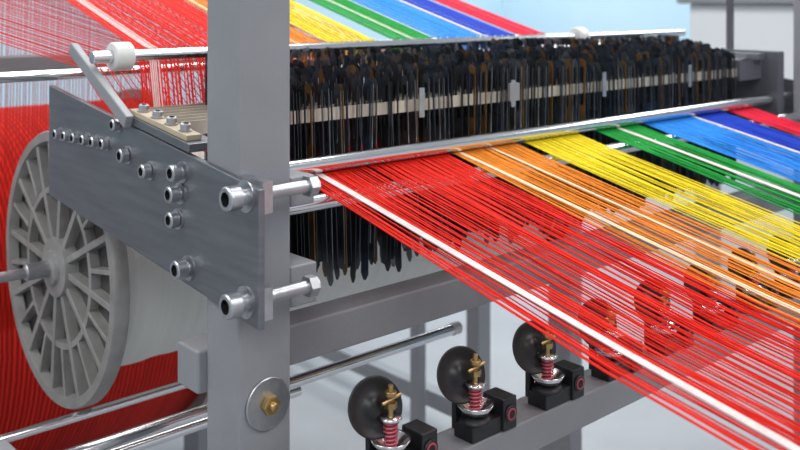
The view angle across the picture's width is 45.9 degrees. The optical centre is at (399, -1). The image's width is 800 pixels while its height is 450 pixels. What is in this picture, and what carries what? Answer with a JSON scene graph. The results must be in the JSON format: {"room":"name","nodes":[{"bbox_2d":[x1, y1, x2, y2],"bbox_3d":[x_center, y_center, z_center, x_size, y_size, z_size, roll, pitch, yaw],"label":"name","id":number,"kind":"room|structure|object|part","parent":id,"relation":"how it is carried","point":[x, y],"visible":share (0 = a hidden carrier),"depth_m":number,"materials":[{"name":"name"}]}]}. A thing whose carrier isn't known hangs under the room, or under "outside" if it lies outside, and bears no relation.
{"room":"textile factory","nodes":[
{"label":"textile factory","id":0,"kind":"room"},
{"bbox_2d":[116,88,206,449],"bbox_3d":[-1.171,0.920,2.795,1.400,1.260,1.080,0,0,-42],"label":"flange","id":1,"kind":"object","parent":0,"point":[197,440],"visible":0.02,"depth_m":3.18,"materials":[{"name":"metal"}]},
{"bbox_2d":[0,98,198,449],"bbox_3d":[-1.215,0.830,2.754,0.980,1.020,1.020,0,0,-42],"label":"package","id":2,"kind":"object","parent":1,"relation":"on","point":[23,402],"visible":0.07,"depth_m":2.53},
{"bbox_2d":[0,0,501,106],"bbox_3d":[-3.677,-0.325,8.194,13.500,3.750,0.100,0,0,-42],"label":"wall","id":3,"kind":"structure","parent":0,"point":[493,6],"depth_m":8.78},
{"bbox_2d":[144,147,792,449],"bbox_3d":[0.538,1.600,3.512,13.500,0.100,12.500,0,0,-42],"label":"floor","id":4,"kind":"structure","parent":0,"point":[319,419],"depth_m":3.75,"materials":[{"name":"white"}]},
{"bbox_2d":[0,0,799,449],"bbox_3d":[-0.193,0.465,2.187,2.240,2.170,3.432,0,0,-42],"label":"frame","id":5,"kind":"object","parent":4,"relation":"on","point":[219,225],"visible":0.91,"depth_m":1.38,"materials":[{"name":"grey paint"}]},
{"bbox_3d":[-0.229,0.735,1.973,1.500,0.016,0.016,0,0,-42],"label":"spacer rod","id":6,"kind":"part","parent":5,"relation":"part of","materials":[{"name":"silver metal"}]},
{"bbox_3d":[-0.466,0.129,1.465,0.013,0.118,0.208,0,0,-42],"label":"inclined arm","id":7,"kind":"part","parent":5,"relation":"part of","materials":[{"name":"grey paint"}]},
{"bbox_3d":[-0.386,0.275,1.393,0.009,0.256,0.650,0,0,-42],"label":"plate","id":8,"kind":"part","parent":5,"relation":"part of","materials":[{"name":"metal"}]},
{"bbox_3d":[-0.431,0.735,1.563,0.650,0.020,0.020,0,0,-42],"label":"spacer rod","id":9,"kind":"part","parent":5,"relation":"part of","materials":[{"name":"silver metal"}]},
{"bbox_3d":[-0.201,0.459,1.256,0.082,2.158,0.080,0,0,-42],"label":"post","id":10,"kind":"part","parent":5,"relation":"part of","materials":[{"name":"grey metal"}]},
{"bbox_3d":[-0.199,0.617,1.503,0.815,0.019,0.019,0,0,-42],"label":"spacer rod","id":11,"kind":"part","parent":5,"relation":"part of","materials":[{"name":"silver metal"}]},
{"bbox_3d":[-0.015,0.125,2.086,1.890,0.018,0.018,0,0,-42],"label":"second rod","id":12,"kind":"part","parent":5,"relation":"part of","materials":[{"name":"silver metal"}]},
{"bbox_3d":[0.150,0.090,2.046,1.700,0.021,0.021,0,0,-42],"label":"guide rod","id":13,"kind":"part","parent":5,"relation":"part of","materials":[{"name":"silver metal"}]},
{"bbox_2d":[348,375,437,449],"bbox_3d":[-0.008,0.539,1.202,0.116,0.121,0.058,0,0,-42],"label":"yarn tensioner","id":14,"kind":"object","parent":5,"relation":"on","point":[375,405],"visible":1,"depth_m":1.19,"materials":[{"name":"black plastic"}]},
{"bbox_2d":[371,411,410,449],"bbox_3d":[-0.012,0.547,1.194,0.051,0.044,0.051,0,0,-42],"label":"cup","id":15,"kind":"object","parent":14,"relation":"on","point":[385,433],"depth_m":1.19,"materials":[{"name":"silver metal"}]},
{"bbox_2d":[0,0,799,449],"bbox_3d":[-0.148,0.166,2.133,3.515,1.268,1.548,0,0,38],"label":"thread","id":16,"kind":"object","parent":5,"relation":"attached to","point":[705,126],"visible":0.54,"depth_m":1.46},
{"bbox_2d":[129,35,764,285],"bbox_3d":[0.245,0.271,1.936,1.645,0.378,0.230,0,0,-42],"label":"heddles","id":17,"kind":"object","parent":5,"relation":"attached to","point":[400,97],"visible":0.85,"depth_m":1.75,"materials":[{"name":"metal"}]},
{"bbox_2d":[437,346,516,443],"bbox_3d":[0.107,0.539,1.305,0.116,0.121,0.058,0,0,-42],"label":"yarn tensioner","id":18,"kind":"object","parent":5,"relation":"on","point":[476,417],"visible":1,"depth_m":1.30,"materials":[{"name":"black plastic"}]},
{"bbox_2d":[457,379,493,418],"bbox_3d":[0.103,0.547,1.297,0.051,0.044,0.051,0,0,-42],"label":"cup","id":19,"kind":"object","parent":18,"relation":"on","point":[471,404],"depth_m":1.29,"materials":[{"name":"silver metal"}]},
{"bbox_3d":[0.365,0.250,1.876,1.747,0.025,0.025,0,0,-42],"label":"guide rod","id":20,"kind":"part","parent":5,"relation":"part of","materials":[{"name":"silver metal"}]},
{"bbox_3d":[0.435,0.291,1.859,1.665,0.023,0.023,0,0,-42],"label":"guide rod","id":21,"kind":"part","parent":5,"relation":"part of","materials":[{"name":"silver metal"}]},
{"bbox_2d":[512,320,584,410],"bbox_3d":[0.222,0.539,1.409,0.116,0.121,0.058,0,0,-42],"label":"yarn tensioner","id":22,"kind":"object","parent":5,"relation":"on","point":[555,384],"visible":0.94,"depth_m":1.40,"materials":[{"name":"black plastic"}]},
{"bbox_2d":[530,351,564,386],"bbox_3d":[0.219,0.547,1.401,0.051,0.044,0.051,0,0,-42],"label":"cup","id":23,"kind":"object","parent":22,"relation":"on","point":[543,370],"depth_m":1.40,"materials":[{"name":"silver metal"}]},
{"bbox_2d":[578,298,642,381],"bbox_3d":[0.337,0.539,1.513,0.116,0.121,0.058,0,0,-42],"label":"yarn tensioner","id":24,"kind":"object","parent":5,"relation":"on","point":[595,372],"visible":0.26,"depth_m":1.50,"materials":[{"name":"black plastic"}]},
{"bbox_2d":[593,328,622,360],"bbox_3d":[0.334,0.547,1.505,0.051,0.044,0.051,0,0,-42],"label":"cup","id":25,"kind":"object","parent":24,"relation":"on","point":[597,350],"depth_m":1.50,"materials":[{"name":"silver metal"}]},
{"bbox_3d":[0.501,0.625,1.734,1.755,0.050,0.146,0,0,-42],"label":"tensioner rail","id":26,"kind":"part","parent":5,"relation":"part of","materials":[{"name":"grey metal"}]},
{"bbox_2d":[634,280,693,355],"bbox_3d":[0.452,0.539,1.617,0.116,0.121,0.058,0,0,-42],"label":"yarn tensioner","id":27,"kind":"object","parent":5,"relation":"on","point":[640,284],"visible":0.28,"depth_m":1.61,"materials":[{"name":"black plastic"}]},
{"bbox_2d":[650,306,678,336],"bbox_3d":[0.449,0.547,1.609,0.051,0.044,0.051,0,0,-42],"label":"cup","id":28,"kind":"object","parent":27,"relation":"on","point":[651,311],"depth_m":1.60,"materials":[{"name":"silver metal"}]},
{"bbox_2d":[683,265,738,331],"bbox_3d":[0.568,0.539,1.720,0.116,0.121,0.058,0,0,-42],"label":"yarn tensioner","id":29,"kind":"object","parent":5,"relation":"on","point":[692,266],"visible":0.25,"depth_m":1.71,"materials":[{"name":"black plastic"}]},
{"bbox_2d":[698,288,725,315],"bbox_3d":[0.564,0.547,1.712,0.051,0.044,0.051,0,0,-42],"label":"cup","id":30,"kind":"object","parent":29,"relation":"on","point":[700,292],"depth_m":1.71,"materials":[{"name":"silver metal"}]},
{"bbox_3d":[0.871,-0.130,2.493,0.020,0.540,0.020,0,0,-42],"label":"upright rod","id":31,"kind":"part","parent":5,"relation":"part of","materials":[{"name":"paint"}]},
{"bbox_2d":[727,248,778,313],"bbox_3d":[0.683,0.539,1.824,0.116,0.121,0.058,0,0,-42],"label":"yarn tensioner","id":32,"kind":"object","parent":5,"relation":"on","point":[742,249],"visible":0.29,"depth_m":1.82,"materials":[{"name":"black plastic"}]},
{"bbox_2d":[741,272,767,297],"bbox_3d":[0.679,0.547,1.816,0.051,0.044,0.051,0,0,-42],"label":"cup","id":33,"kind":"object","parent":32,"relation":"on","point":[743,276],"depth_m":1.81,"materials":[{"name":"silver metal"}]},
{"bbox_3d":[0.889,0.266,2.541,0.122,0.273,0.652,0,0,-42],"label":"plate","id":34,"kind":"part","parent":5,"relation":"part of","materials":[{"name":"metal"}]},
{"bbox_2d":[766,234,799,298],"bbox_3d":[0.798,0.539,1.928,0.116,0.121,0.058,0,0,-42],"label":"yarn tensioner","id":35,"kind":"object","parent":5,"relation":"on","point":[767,249],"visible":0.36,"depth_m":1.91,"materials":[{"name":"black plastic"}]},
{"bbox_2d":[778,257,799,281],"bbox_3d":[0.794,0.547,1.920,0.051,0.044,0.051,0,0,-42],"label":"cup","id":36,"kind":"object","parent":35,"relation":"on","point":[779,265],"depth_m":1.91,"materials":[{"name":"silver metal"}]},
{"bbox_3d":[1.047,0.459,2.380,0.080,2.158,0.080,0,0,-42],"label":"post","id":37,"kind":"part","parent":5,"relation":"part of","materials":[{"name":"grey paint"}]},
{"bbox_2d":[548,224,581,449],"bbox_3d":[0.481,1.015,2.754,0.060,1.070,0.080,0,0,-42],"label":"stand","id":38,"kind":"object","parent":4,"relation":"on","point":[572,441],"visible":0.04,"depth_m":2.73,"materials":[{"name":"grey paint"}]},
{"bbox_2d":[0,260,50,282],"bbox_3d":[-0.188,0.494,2.152,1.800,0.030,0.030,0,0,-42],"label":"axle","id":39,"kind":"object","parent":38,"relation":"attached to","point":[42,269],"visible":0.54,"depth_m":1.71,"materials":[{"name":"metal"}]},
{"bbox_2d":[6,130,129,409],"bbox_3d":[-0.633,0.494,1.751,0.041,0.503,0.503,0,0,-42],"label":"flange","id":40,"kind":"object","parent":39,"relation":"attached to","point":[72,323],"visible":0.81,"depth_m":1.73,"materials":[{"name":"metal"}]},
{"bbox_2d":[121,151,555,365],"bbox_3d":[-0.169,0.494,2.169,1.205,0.404,0.404,0,0,-42],"label":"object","id":41,"kind":"object","parent":39,"relation":"on","point":[165,311],"visible":0.16,"depth_m":1.73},
{"bbox_2d":[546,218,578,241],"bbox_3d":[0.295,0.494,2.587,0.041,0.503,0.503,0,0,-42],"label":"flange","id":42,"kind":"object","parent":39,"relation":"attached to","point":[550,236],"visible":0.02,"depth_m":2.42,"materials":[{"name":"metal"}]},
{"bbox_2d":[677,0,792,289],"bbox_3d":[2.467,0.375,5.330,1.900,2.350,0.880,0,0,-42],"label":"machine","id":43,"kind":"object","parent":4,"relation":"on","point":[767,25],"visible":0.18,"depth_m":4.78,"materials":[{"name":"grey paint"}]},
{"bbox_2d":[502,0,690,45],"bbox_3d":[5.591,-0.325,8.062,0.100,3.750,12.500,0,0,-42],"label":"wall","id":44,"kind":"structure","parent":0,"point":[544,16],"depth_m":11.51,"materials":[{"name":"paint"}]},
{"bbox_2d":[736,136,791,150],"bbox_3d":[5.547,1.490,8.022,0.020,0.120,12.500,0,0,-42],"label":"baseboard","id":45,"kind":"structure","parent":44,"relation":"attached to","point":[736,136],"depth_m":9.93,"materials":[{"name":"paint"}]}
]}

